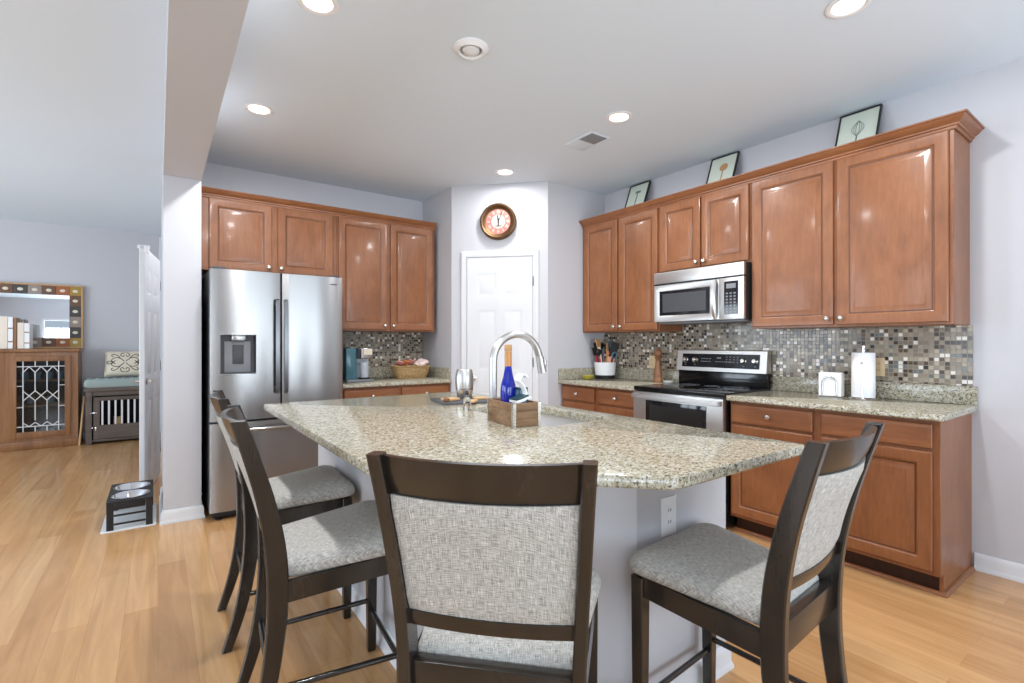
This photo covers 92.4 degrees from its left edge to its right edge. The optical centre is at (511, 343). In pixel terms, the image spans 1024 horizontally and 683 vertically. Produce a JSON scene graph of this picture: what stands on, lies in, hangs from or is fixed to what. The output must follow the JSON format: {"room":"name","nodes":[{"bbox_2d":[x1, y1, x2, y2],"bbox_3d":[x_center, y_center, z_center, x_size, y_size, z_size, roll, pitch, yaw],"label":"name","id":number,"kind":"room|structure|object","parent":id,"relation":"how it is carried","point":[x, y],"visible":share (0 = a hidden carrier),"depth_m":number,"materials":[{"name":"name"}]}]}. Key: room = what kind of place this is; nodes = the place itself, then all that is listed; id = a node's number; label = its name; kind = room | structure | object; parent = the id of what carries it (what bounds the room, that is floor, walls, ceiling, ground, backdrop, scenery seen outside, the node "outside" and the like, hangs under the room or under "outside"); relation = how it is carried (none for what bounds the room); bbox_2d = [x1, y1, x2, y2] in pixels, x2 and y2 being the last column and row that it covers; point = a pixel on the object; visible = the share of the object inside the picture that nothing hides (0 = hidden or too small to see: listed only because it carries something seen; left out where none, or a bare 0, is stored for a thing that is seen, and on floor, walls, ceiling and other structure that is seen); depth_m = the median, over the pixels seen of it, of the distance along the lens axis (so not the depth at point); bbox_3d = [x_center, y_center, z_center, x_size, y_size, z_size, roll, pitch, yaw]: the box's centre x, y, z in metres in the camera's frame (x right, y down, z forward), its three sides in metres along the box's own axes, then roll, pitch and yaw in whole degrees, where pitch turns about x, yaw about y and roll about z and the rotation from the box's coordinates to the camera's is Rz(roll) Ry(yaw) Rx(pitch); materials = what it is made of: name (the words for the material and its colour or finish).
{"room":"kitchen","nodes":[
{"label":"kitchen","id":0,"kind":"room"},
{"bbox_2d":[0,218,158,432],"bbox_3d":[-6.821,-0.124,5.544,4.611,2.766,0.130,0,0,-36],"label":"wall","id":1,"kind":"structure","parent":0,"point":[105,262],"depth_m":6.43,"materials":[{"name":"grey paint"}]},
{"bbox_2d":[161,0,248,510],"bbox_3d":[-0.796,-0.124,3.013,2.171,2.766,11.020,0,0,-36],"label":"wall","id":2,"kind":"structure","parent":0,"point":[181,197],"depth_m":3.43,"materials":[{"name":"grey paint"}]},
{"bbox_2d":[134,245,160,483],"bbox_3d":[-3.160,0.230,4.298,0.130,2.035,0.841,0,0,-28],"label":"door","id":3,"kind":"structure","parent":2,"relation":"in","point":[149,265],"depth_m":4.12,"materials":[{"name":"white paint"}]},
{"bbox_2d":[159,486,204,525],"bbox_3d":[-2.545,1.213,3.775,0.269,0.092,0.759,0,0,-36],"label":"baseboard","id":4,"kind":"structure","parent":2,"relation":"attached to","point":[166,517],"depth_m":3.48,"materials":[{"name":"white paint"}]},
{"bbox_2d":[201,162,422,494],"bbox_3d":[-1.814,-0.124,4.695,2.037,2.766,0.120,0,0,-36],"label":"wall","id":5,"kind":"structure","parent":0,"point":[214,175],"depth_m":4.50,"materials":[{"name":"grey paint"}]},
{"bbox_2d":[201,196,335,276],"bbox_3d":[-2.061,-0.849,4.189,1.018,0.564,0.408,0,0,-36],"label":"upper cabinet","id":6,"kind":"object","parent":5,"relation":"attached to","point":[235,235],"visible":0.96,"depth_m":4.01,"materials":[{"name":"brown wood"}]},
{"bbox_2d":[201,186,436,230],"bbox_3d":[-1.562,-1.159,4.322,1.983,0.067,0.060,0,0,-36],"label":"crown molding","id":7,"kind":"structure","parent":6,"relation":"attached to","point":[211,192],"depth_m":4.20,"materials":[{"name":"brown wood"}]},
{"bbox_2d":[343,332,422,366],"bbox_3d":[-1.381,0.064,4.926,1.060,0.353,0.008,0,0,-36],"label":"tile backsplash","id":8,"kind":"structure","parent":5,"relation":"attached to","point":[389,348],"depth_m":5.00,"materials":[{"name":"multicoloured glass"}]},
{"bbox_2d":[336,216,433,332],"bbox_3d":[-1.258,-0.622,4.768,0.961,1.018,0.408,0,0,-36],"label":"upper cabinet","id":9,"kind":"object","parent":5,"relation":"attached to","point":[386,271],"visible":0.98,"depth_m":4.60,"materials":[{"name":"brown wood"}]},
{"bbox_2d":[0,0,1023,236],"bbox_3d":[-2.058,-1.547,2.215,8.450,0.080,11.200,0,0,-36],"label":"ceiling","id":10,"kind":"structure","parent":0,"point":[373,96],"depth_m":2.86,"materials":[{"name":"white paint"}]},
{"bbox_2d":[243,103,273,115],"bbox_3d":[-1.628,-1.503,3.162,0.176,0.006,0.176,0,0,-36],"label":"recessed light","id":11,"kind":"object","parent":10,"relation":"in","point":[254,108],"visible":1,"depth_m":3.16,"materials":[{"name":"white plastic"}]},
{"bbox_2d":[297,0,338,15],"bbox_3d":[-0.857,-1.503,2.170,0.176,0.006,0.176,0,0,-36],"label":"recessed light","id":12,"kind":"object","parent":10,"relation":"in","point":[317,7],"visible":1,"depth_m":2.19,"materials":[{"name":"white plastic"}]},
{"bbox_2d":[453,37,488,58],"bbox_3d":[-0.210,-1.492,2.509,0.180,0.030,0.180,0,0,-36],"label":"smoke detector","id":13,"kind":"object","parent":10,"relation":"in","point":[470,46],"visible":1,"depth_m":2.48,"materials":[{"name":"white plastic"}]},
{"bbox_2d":[495,169,514,175],"bbox_3d":[-0.062,-1.503,4.326,0.176,0.006,0.176,0,0,-36],"label":"recessed light","id":14,"kind":"object","parent":10,"relation":"in","point":[502,172],"visible":1,"depth_m":4.32,"materials":[{"name":"white plastic"}]},
{"bbox_2d":[564,131,609,150],"bbox_3d":[0.558,-1.502,3.662,0.190,0.010,0.290,0,0,-36],"label":"ceiling vent","id":15,"kind":"object","parent":10,"relation":"in","point":[590,139],"visible":1,"depth_m":3.65,"materials":[{"name":"white metal"}]},
{"bbox_2d":[579,133,606,143],"bbox_3d":[0.595,-1.499,3.611,0.156,0.004,0.135,0,0,-36],"label":"vent grille","id":16,"kind":"object","parent":15,"relation":"attached to","point":[589,138],"depth_m":3.60,"materials":[{"name":"grey metal"}]},
{"bbox_2d":[606,111,632,123],"bbox_3d":[0.713,-1.503,3.274,0.176,0.006,0.176,0,0,-36],"label":"recessed light","id":17,"kind":"object","parent":10,"relation":"in","point":[616,117],"visible":1,"depth_m":3.27,"materials":[{"name":"white plastic"}]},
{"bbox_2d":[825,0,871,18],"bbox_3d":[1.497,-1.503,2.190,0.176,0.006,0.176,0,0,-36],"label":"recessed light","id":18,"kind":"object","parent":10,"relation":"in","point":[838,9],"visible":1,"depth_m":2.20,"materials":[{"name":"white plastic"}]},
{"bbox_2d":[0,432,1023,682],"bbox_3d":[-2.058,1.289,2.215,8.450,0.060,11.200,0,0,-36],"label":"floor","id":19,"kind":"structure","parent":0,"point":[79,603],"depth_m":2.30,"materials":[{"name":"brown wood"}]},
{"bbox_2d":[0,348,82,451],"bbox_3d":[-6.123,0.661,5.717,1.685,1.194,0.365,0,0,-36],"label":"sideboard","id":20,"kind":"object","parent":19,"relation":"on","point":[20,421],"visible":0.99,"depth_m":5.98,"materials":[{"name":"brown wood"}]},
{"bbox_2d":[0,316,7,348],"bbox_3d":[-5.968,-0.124,5.758,0.115,0.375,0.200,0,0,-36],"label":"book","id":21,"kind":"object","parent":20,"relation":"on","point":[3,319],"visible":0.67,"depth_m":5.69,"materials":[{"name":"beige paper"}]},
{"bbox_2d":[8,317,15,348],"bbox_3d":[-5.902,-0.122,5.805,0.042,0.370,0.201,0,0,-36],"label":"book","id":22,"kind":"object","parent":20,"relation":"on","point":[10,319],"visible":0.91,"depth_m":5.73,"materials":[{"name":"white paper"}]},
{"bbox_2d":[14,318,19,348],"bbox_3d":[-5.870,-0.118,5.828,0.026,0.362,0.201,0,0,-36],"label":"book","id":23,"kind":"object","parent":20,"relation":"on","point":[16,320],"visible":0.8,"depth_m":5.75,"materials":[{"name":"brown paper"}]},
{"bbox_2d":[17,323,23,348],"bbox_3d":[-5.832,-0.089,5.856,0.055,0.305,0.200,0,0,-36],"label":"book","id":24,"kind":"object","parent":20,"relation":"on","point":[20,326],"visible":0.81,"depth_m":5.77,"materials":[{"name":"beige paper"}]},
{"bbox_2d":[24,323,32,348],"bbox_3d":[-5.789,-0.087,5.886,0.045,0.300,0.201,0,0,-36],"label":"book","id":25,"kind":"object","parent":20,"relation":"on","point":[28,327],"visible":1,"depth_m":5.81,"materials":[{"name":"white paper"}]},
{"bbox_2d":[26,397,34,404],"bbox_3d":[-5.818,0.696,5.939,0.072,0.090,0.071,0,0,-36],"label":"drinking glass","id":26,"kind":"object","parent":20,"relation":"on","point":[30,401],"visible":0.9,"depth_m":5.92,"materials":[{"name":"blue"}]},
{"bbox_2d":[17,378,64,381],"bbox_3d":[-6.132,0.450,5.734,1.606,0.018,0.293,0,0,-36],"label":"shelf","id":27,"kind":"object","parent":20,"relation":"attached to","point":[18,379],"depth_m":5.97,"materials":[{"name":"brown wood"}]},
{"bbox_2d":[17,402,64,406],"bbox_3d":[-6.132,0.750,5.734,1.606,0.018,0.293,0,0,-36],"label":"shelf","id":28,"kind":"object","parent":20,"relation":"attached to","point":[19,404],"depth_m":5.97,"materials":[{"name":"brown wood"}]},
{"bbox_2d":[0,282,82,347],"bbox_3d":[-6.162,-0.337,5.890,1.545,0.800,0.043,0,0,-36],"label":"wall mirror","id":29,"kind":"object","parent":20,"relation":"on","point":[55,312],"visible":0.91,"depth_m":6.14,"materials":[{"name":"brown wood"}]},
{"bbox_2d":[0,293,69,337],"bbox_3d":[-6.159,-0.337,5.887,1.283,0.538,0.004,0,-1,-36],"label":"mirror glass","id":30,"kind":"object","parent":29,"relation":"attached to","point":[49,313],"depth_m":6.11,"materials":[{"name":"silver metal"}]},
{"bbox_2d":[57,371,64,378],"bbox_3d":[-5.599,0.396,6.097,0.072,0.090,0.071,0,0,-36],"label":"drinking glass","id":31,"kind":"object","parent":20,"relation":"on","point":[61,373],"visible":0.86,"depth_m":6.08,"materials":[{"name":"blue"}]},
{"bbox_2d":[78,396,84,444],"bbox_3d":[-5.340,0.959,6.099,0.024,0.603,0.128,0,0,-17],"label":"wooden stick","id":32,"kind":"object","parent":19,"relation":"on","point":[83,402],"visible":1,"depth_m":6.09,"materials":[{"name":"brown wood"}]},
{"bbox_2d":[84,386,138,444],"bbox_3d":[-5.079,0.906,6.419,0.740,0.704,0.425,0,0,-36],"label":"dog crate","id":33,"kind":"object","parent":19,"relation":"on","point":[104,403],"visible":0.69,"depth_m":6.24,"materials":[{"name":"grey wood"}]},
{"bbox_2d":[84,376,138,387],"bbox_3d":[-5.081,0.499,6.421,0.750,0.108,0.430,0,0,-36],"label":"seat pad","id":34,"kind":"object","parent":33,"relation":"on","point":[100,382],"visible":0.6,"depth_m":6.21,"materials":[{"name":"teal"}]},
{"bbox_2d":[104,351,138,376],"bbox_3d":[-5.104,0.267,6.487,0.430,0.327,0.192,0,0,-36],"label":"throw pillow","id":35,"kind":"object","parent":34,"relation":"on","point":[117,363],"visible":0.94,"depth_m":6.42,"materials":[{"name":"beige fabric"}]},
{"bbox_2d":[100,503,155,533],"bbox_3d":[-2.748,1.256,3.542,0.300,0.006,0.550,0,0,-36],"label":"mat","id":36,"kind":"object","parent":19,"relation":"on","point":[124,518],"visible":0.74,"depth_m":3.49,"materials":[{"name":"white plastic"}]},
{"bbox_2d":[106,479,152,531],"bbox_3d":[-2.744,1.157,3.545,0.252,0.192,0.524,0,0,-36],"label":"pet feeder","id":37,"kind":"object","parent":36,"relation":"on","point":[112,505],"visible":0.82,"depth_m":3.36,"materials":[{"name":"black plastic"}]},
{"bbox_2d":[106,479,152,504],"bbox_3d":[-2.744,1.067,3.545,0.252,0.014,0.524,0,0,-36],"label":"tray","id":38,"kind":"object","parent":37,"relation":"on","point":[149,497],"depth_m":3.38,"materials":[{"name":"black plastic"}]},
{"bbox_2d":[111,489,149,498],"bbox_3d":[-2.675,1.083,3.449,0.220,0.056,0.220,0,0,-36],"label":"pet bowl","id":39,"kind":"object","parent":37,"relation":"in","point":[137,492],"visible":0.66,"depth_m":3.50,"materials":[{"name":"silver metal"}]},
{"bbox_2d":[113,482,150,490],"bbox_3d":[-2.813,1.083,3.640,0.220,0.056,0.220,0,0,-36],"label":"pet bowl","id":40,"kind":"object","parent":37,"relation":"in","point":[134,485],"visible":0.64,"depth_m":3.69,"materials":[{"name":"silver metal"}]},
{"bbox_2d":[202,266,342,519],"bbox_3d":[-1.940,0.358,3.981,0.919,1.802,0.833,0,0,-36],"label":"refrigerator","id":41,"kind":"object","parent":19,"relation":"on","point":[268,338],"visible":0.73,"depth_m":3.65,"materials":[{"name":"grey metal"}]},
{"bbox_2d":[208,390,354,653],"bbox_3d":[-1.077,0.741,2.291,0.576,1.034,0.467,0,0,-33],"label":"bar chair","id":42,"kind":"object","parent":19,"relation":"on","point":[302,494],"visible":0.59,"depth_m":2.18,"materials":[{"name":"brown wood"}]},
{"bbox_2d":[268,465,354,509],"bbox_3d":[-1.006,0.677,2.338,0.405,0.098,0.467,0,0,-33],"label":"seat cushion","id":43,"kind":"object","parent":42,"relation":"on","point":[322,487],"depth_m":2.22,"materials":[{"name":"grey fabric"}]},
{"bbox_2d":[220,404,397,682],"bbox_3d":[-0.687,0.741,1.719,0.576,1.034,0.467,0,0,-31],"label":"bar chair","id":44,"kind":"object","parent":19,"relation":"on","point":[344,546],"visible":0.91,"depth_m":1.57,"materials":[{"name":"brown wood"}]},
{"bbox_2d":[282,500,384,576],"bbox_3d":[-0.613,0.677,1.763,0.405,0.098,0.467,0,0,-31],"label":"seat cushion","id":45,"kind":"object","parent":44,"relation":"on","point":[347,540],"depth_m":1.62,"materials":[{"name":"grey fabric"}]},
{"bbox_2d":[343,383,449,398],"bbox_3d":[-1.193,0.819,4.662,1.062,0.878,0.656,0,0,-36],"label":"base cabinet","id":46,"kind":"object","parent":19,"relation":"on","point":[362,392],"visible":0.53,"depth_m":4.40,"materials":[{"name":"brown wood"}]},
{"bbox_2d":[343,367,451,387],"bbox_3d":[-1.198,0.310,4.667,1.067,0.138,0.643,0,0,-36],"label":"countertop","id":47,"kind":"structure","parent":46,"relation":"on","point":[382,376],"depth_m":4.67,"materials":[{"name":"beige stone"}]},
{"bbox_2d":[343,348,373,382],"bbox_3d":[-1.411,0.194,4.462,0.240,0.302,0.230,0,0,-36],"label":"coffee maker","id":48,"kind":"object","parent":47,"relation":"on","point":[352,357],"visible":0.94,"depth_m":4.37,"materials":[{"name":"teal plastic"}]},
{"bbox_2d":[359,362,367,377],"bbox_3d":[-1.339,0.240,4.439,0.076,0.137,0.076,0,0,-36],"label":"cup","id":49,"kind":"object","parent":48,"relation":"on","point":[363,365],"visible":1,"depth_m":4.41,"materials":[{"name":"white ceramic"}]},
{"bbox_2d":[390,365,429,378],"bbox_3d":[-0.997,0.280,4.827,0.384,0.129,0.242,0,0,-36],"label":"wicker basket","id":50,"kind":"object","parent":47,"relation":"on","point":[408,371],"visible":0.9,"depth_m":4.73,"materials":[{"name":"beige wicker"}]},
{"bbox_2d":[366,451,600,682],"bbox_3d":[-0.020,0.741,1.204,0.467,1.034,0.576,0,0,11],"label":"bar chair","id":51,"kind":"object","parent":19,"relation":"on","point":[483,557],"visible":1,"depth_m":1.00,"materials":[{"name":"grey fabric"}]},
{"bbox_2d":[418,568,600,670],"bbox_3d":[-0.004,0.677,1.288,0.467,0.098,0.405,0,0,11],"label":"seat cushion","id":52,"kind":"object","parent":51,"relation":"on","point":[532,654],"depth_m":1.10,"materials":[{"name":"grey fabric"}]},
{"bbox_2d":[318,444,733,682],"bbox_3d":[-0.149,0.819,2.393,1.070,0.880,1.972,0,0,-36],"label":"kitchen island","id":53,"kind":"object","parent":19,"relation":"on","point":[627,520],"visible":0.23,"depth_m":1.66,"materials":[{"name":"grey paint"}]},
{"bbox_2d":[264,392,803,489],"bbox_3d":[-0.203,0.362,2.235,1.312,0.034,2.316,0,0,-36],"label":"island countertop","id":54,"kind":"structure","parent":53,"relation":"on","point":[630,452],"depth_m":1.74,"materials":[{"name":"beige stone"}]},
{"bbox_2d":[430,396,486,404],"bbox_3d":[-0.304,0.341,2.930,0.300,0.008,0.300,0,0,-24],"label":"slate board","id":55,"kind":"object","parent":54,"relation":"on","point":[438,400],"visible":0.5,"depth_m":2.84,"materials":[{"name":"grey stone"}]},
{"bbox_2d":[455,369,473,398],"bbox_3d":[-0.291,0.248,3.010,0.113,0.176,0.113,0,0,-36],"label":"steel tumbler","id":56,"kind":"object","parent":55,"relation":"on","point":[464,378],"visible":0.94,"depth_m":2.97,"materials":[{"name":"grey metal"}]},
{"bbox_2d":[463,391,470,410],"bbox_3d":[-0.232,0.295,2.530,0.039,0.100,0.039,0,0,-36],"label":"soap bottle","id":57,"kind":"object","parent":54,"relation":"on","point":[466,401],"visible":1,"depth_m":2.52,"materials":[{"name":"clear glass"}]},
{"bbox_2d":[487,398,540,427],"bbox_3d":[0.005,0.296,2.136,0.136,0.098,0.235,0,0,-30],"label":"wooden box","id":58,"kind":"object","parent":54,"relation":"on","point":[512,415],"visible":0.91,"depth_m":2.05,"materials":[{"name":"brown wood"}]},
{"bbox_2d":[500,345,515,402],"bbox_3d":[-0.017,0.171,2.157,0.069,0.330,0.069,0,0,-36],"label":"glass bottle","id":59,"kind":"object","parent":58,"relation":"in","point":[507,390],"visible":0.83,"depth_m":2.14,"materials":[{"name":"blue glass"}]},
{"bbox_2d":[509,373,531,403],"bbox_3d":[0.036,0.232,2.076,0.091,0.208,0.064,0,0,-30],"label":"dish brush","id":60,"kind":"object","parent":58,"relation":"in","point":[523,397],"visible":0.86,"depth_m":2.06,"materials":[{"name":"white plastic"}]},
{"bbox_2d":[515,387,527,402],"bbox_3d":[0.039,0.264,2.143,0.044,0.145,0.044,0,0,-30],"label":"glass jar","id":61,"kind":"object","parent":58,"relation":"in","point":[518,390],"visible":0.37,"depth_m":2.13,"materials":[{"name":"clear glass"}]},
{"bbox_2d":[489,331,546,397],"bbox_3d":[0.030,0.142,2.394,0.350,0.405,0.060,0,0,-36],"label":"faucet","id":62,"kind":"object","parent":54,"relation":"on","point":[541,363],"visible":0.67,"depth_m":2.33,"materials":[{"name":"grey metal"}]},
{"bbox_2d":[541,413,587,425],"bbox_3d":[0.103,0.471,2.428,0.411,0.182,0.736,0,0,-36],"label":"sink","id":63,"kind":"object","parent":54,"relation":"in","point":[546,419],"visible":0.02,"depth_m":2.41,"materials":[{"name":"grey metal"}]},
{"bbox_2d":[661,495,675,536],"bbox_3d":[0.541,0.596,1.697,0.082,0.132,0.008,0,0,-36],"label":"wall outlet","id":64,"kind":"object","parent":53,"relation":"attached to","point":[668,504],"visible":1,"depth_m":1.69,"materials":[{"name":"white plastic"}]},
{"bbox_2d":[666,505,672,526],"bbox_3d":[0.543,0.596,1.695,0.034,0.068,0.002,0,0,-36],"label":"receptacle","id":65,"kind":"object","parent":64,"relation":"attached to","point":[669,508],"depth_m":1.69,"materials":[{"name":"white plastic"}]},
{"bbox_2d":[562,384,633,417],"bbox_3d":[0.960,0.819,4.454,0.632,0.878,0.920,0,0,-36],"label":"base cabinet","id":66,"kind":"object","parent":19,"relation":"on","point":[597,399],"visible":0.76,"depth_m":4.26,"materials":[{"name":"brown wood"}]},
{"bbox_2d":[558,367,678,390],"bbox_3d":[0.958,0.310,4.453,0.636,0.138,0.918,0,0,-36],"label":"countertop","id":67,"kind":"structure","parent":66,"relation":"on","point":[625,378],"depth_m":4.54,"materials":[{"name":"beige stone"}]},
{"bbox_2d":[581,375,593,378],"bbox_3d":[0.727,0.327,4.714,0.124,0.036,0.124,0,0,-36],"label":"glass dish","id":68,"kind":"object","parent":67,"relation":"on","point":[583,376],"visible":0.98,"depth_m":4.67,"materials":[{"name":"yellow"}]},
{"bbox_2d":[594,362,615,378],"bbox_3d":[0.911,0.265,4.806,0.211,0.160,0.211,0,0,-36],"label":"utensil crock","id":69,"kind":"object","parent":67,"relation":"on","point":[603,370],"visible":0.98,"depth_m":4.72,"materials":[{"name":"white ceramic"}]},
{"bbox_2d":[595,339,601,361],"bbox_3d":[0.851,0.129,4.809,0.084,0.350,0.040,0,0,-12],"label":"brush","id":70,"kind":"object","parent":69,"relation":"in","point":[598,341],"visible":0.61,"depth_m":4.80,"materials":[{"name":"beige wood"}]},
{"bbox_2d":[610,342,618,361],"bbox_3d":[0.998,0.146,4.814,0.116,0.317,0.052,0,0,-28],"label":"spatula","id":71,"kind":"object","parent":69,"relation":"in","point":[614,346],"visible":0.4,"depth_m":4.80,"materials":[{"name":"grey plastic"}]},
{"bbox_2d":[653,347,662,382],"bbox_3d":[1.287,0.190,4.331,0.084,0.309,0.084,0,0,-36],"label":"pepper mill","id":72,"kind":"object","parent":67,"relation":"on","point":[658,375],"visible":1,"depth_m":4.30,"materials":[{"name":"brown wood"}]},
{"bbox_2d":[631,349,770,526],"bbox_3d":[1.414,0.641,3.740,0.678,1.176,0.764,0,0,-36],"label":"electric range","id":73,"kind":"object","parent":19,"relation":"on","point":[706,377],"visible":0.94,"depth_m":3.68,"materials":[{"name":"silver metal"}]},
{"bbox_2d":[634,382,770,397],"bbox_3d":[1.436,0.350,3.755,0.620,0.032,0.764,0,0,-36],"label":"cooktop","id":74,"kind":"object","parent":73,"relation":"in","point":[678,389],"depth_m":3.64,"materials":[{"name":"black glass"}]},
{"bbox_2d":[629,421,884,682],"bbox_3d":[0.706,0.741,1.442,0.467,1.034,0.576,0,0,-39],"label":"bar chair","id":75,"kind":"object","parent":19,"relation":"on","point":[708,575],"visible":1,"depth_m":1.34,"materials":[{"name":"grey fabric"}]},
{"bbox_2d":[629,523,818,625],"bbox_3d":[0.652,0.677,1.508,0.467,0.098,0.405,0,0,-39],"label":"seat cushion","id":76,"kind":"object","parent":75,"relation":"on","point":[712,571],"depth_m":1.42,"materials":[{"name":"grey fabric"}]},
{"bbox_2d":[731,401,974,598],"bbox_3d":[2.005,0.819,3.003,0.632,0.878,1.110,0,0,-36],"label":"base cabinet","id":77,"kind":"object","parent":19,"relation":"on","point":[911,524],"visible":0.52,"depth_m":2.61,"materials":[{"name":"brown wood"}]},
{"bbox_2d":[726,376,977,421],"bbox_3d":[2.006,0.310,2.998,0.636,0.138,1.118,0,0,-36],"label":"countertop","id":78,"kind":"structure","parent":77,"relation":"on","point":[931,402],"depth_m":2.88,"materials":[{"name":"beige stone"}]},
{"bbox_2d":[817,372,846,396],"bbox_3d":[2.091,0.267,3.213,0.091,0.155,0.150,0,0,-36],"label":"napkin holder","id":79,"kind":"object","parent":78,"relation":"on","point":[831,384],"visible":1,"depth_m":3.19,"materials":[{"name":"silver metal"}]},
{"bbox_2d":[848,344,878,399],"bbox_3d":[2.188,0.176,3.061,0.158,0.338,0.158,0,0,-36],"label":"paper towel holder","id":80,"kind":"object","parent":78,"relation":"on","point":[863,365],"visible":1,"depth_m":3.01,"materials":[{"name":"white paper"}]},
{"bbox_2d":[423,181,604,405],"bbox_3d":[0.012,-0.124,5.212,1.529,2.766,1.415,0,0,-36],"label":"wall","id":81,"kind":"structure","parent":0,"point":[548,214],"depth_m":4.71,"materials":[{"name":"grey paint"}]},
{"bbox_2d":[480,203,516,239],"bbox_3d":[-0.131,-1.146,4.626,0.348,0.348,0.056,0,0,9],"label":"wall clock","id":82,"kind":"object","parent":81,"relation":"attached to","point":[498,221],"visible":1,"depth_m":4.62,"materials":[{"name":"brown metal"}]},
{"bbox_2d":[461,249,538,401],"bbox_3d":[-0.119,0.191,4.642,0.754,2.136,0.023,0,0,9],"label":"trim","id":83,"kind":"structure","parent":81,"relation":"attached to","point":[534,252],"depth_m":4.62,"materials":[{"name":"white paint"}]},
{"bbox_2d":[467,256,533,400],"bbox_3d":[-0.117,0.216,4.612,0.643,2.062,0.073,0,0,9],"label":"door","id":84,"kind":"structure","parent":81,"relation":"in","point":[499,289],"depth_m":4.64,"materials":[{"name":"white paint"}]},
{"bbox_2d":[605,57,1023,564],"bbox_3d":[2.784,-0.124,2.569,0.120,2.766,6.115,0,0,-36],"label":"wall","id":85,"kind":"structure","parent":0,"point":[994,96],"depth_m":2.69,"materials":[{"name":"grey paint"}]},
{"bbox_2d":[583,208,681,332],"bbox_3d":[1.070,-0.616,4.537,0.356,1.030,0.912,0,0,-36],"label":"upper cabinet","id":86,"kind":"object","parent":85,"relation":"attached to","point":[621,257],"visible":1,"depth_m":4.41,"materials":[{"name":"brown wood"}]},
{"bbox_2d":[625,180,650,206],"bbox_3d":[1.150,-1.315,4.569,0.158,0.365,0.232,0,0,-36],"label":"framed print","id":87,"kind":"object","parent":86,"relation":"on","point":[638,193],"visible":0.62,"depth_m":4.58,"materials":[{"name":"white paper"}]},
{"bbox_2d":[660,183,751,272],"bbox_3d":[1.563,-0.852,3.852,0.356,0.558,0.775,0,0,-36],"label":"upper cabinet","id":88,"kind":"object","parent":85,"relation":"attached to","point":[713,229],"visible":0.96,"depth_m":3.71,"materials":[{"name":"brown wood"}]},
{"bbox_2d":[654,261,751,324],"bbox_3d":[1.526,-0.362,3.819,0.437,0.413,0.762,0,0,-36],"label":"microwave","id":89,"kind":"object","parent":88,"relation":"attached to","point":[716,294],"visible":0.94,"depth_m":3.66,"materials":[{"name":"silver metal"}]},
{"bbox_2d":[706,151,739,183],"bbox_3d":[1.647,-1.315,3.879,0.158,0.365,0.232,0,0,-36],"label":"framed print","id":90,"kind":"object","parent":88,"relation":"on","point":[725,166],"visible":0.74,"depth_m":3.89,"materials":[{"name":"white paper"}]},
{"bbox_2d":[579,108,984,228],"bbox_3d":[1.629,-1.159,3.753,0.368,0.067,2.838,0,0,-36],"label":"crown molding","id":91,"kind":"structure","parent":85,"relation":"attached to","point":[963,121],"depth_m":3.08,"materials":[{"name":"brown wood"}]},
{"bbox_2d":[604,323,972,387],"bbox_3d":[1.760,0.071,3.878,0.008,0.524,2.790,0,0,-36],"label":"tile backsplash","id":92,"kind":"structure","parent":85,"relation":"attached to","point":[941,355],"depth_m":3.34,"materials":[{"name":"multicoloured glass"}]},
{"bbox_2d":[649,356,655,368],"bbox_3d":[1.289,0.174,4.517,0.008,0.116,0.070,0,0,-36],"label":"wall outlet","id":93,"kind":"object","parent":92,"relation":"attached to","point":[652,360],"visible":0.82,"depth_m":4.51,"materials":[{"name":"beige plastic"}]},
{"bbox_2d":[876,358,884,375],"bbox_3d":[2.310,0.149,3.099,0.008,0.116,0.070,0,0,-36],"label":"wall outlet","id":94,"kind":"object","parent":92,"relation":"attached to","point":[880,362],"visible":0.82,"depth_m":3.09,"materials":[{"name":"beige plastic"}]},
{"bbox_2d":[876,361,880,372],"bbox_3d":[2.308,0.149,3.098,0.002,0.073,0.033,0,0,-36],"label":"receptacle","id":95,"kind":"object","parent":94,"relation":"attached to","point":[878,363],"depth_m":3.10,"materials":[{"name":"beige plastic"}]},
{"bbox_2d":[752,129,969,329],"bbox_3d":[2.108,-0.616,3.096,0.356,1.030,1.087,0,0,-36],"label":"upper cabinet","id":96,"kind":"object","parent":85,"relation":"attached to","point":[880,237],"visible":1,"depth_m":2.88,"materials":[{"name":"brown wood"}]},
{"bbox_2d":[835,103,882,146],"bbox_3d":[2.190,-1.315,3.124,0.158,0.365,0.232,0,0,-36],"label":"framed print","id":97,"kind":"object","parent":96,"relation":"on","point":[864,123],"visible":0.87,"depth_m":3.13,"materials":[{"name":"white paper"}]},
{"bbox_2d":[974,552,1023,583],"bbox_3d":[3.515,1.213,1.432,0.022,0.092,3.216,0,0,-36],"label":"baseboard","id":98,"kind":"structure","parent":85,"relation":"attached to","point":[1013,571],"depth_m":2.65,"materials":[{"name":"white paint"}]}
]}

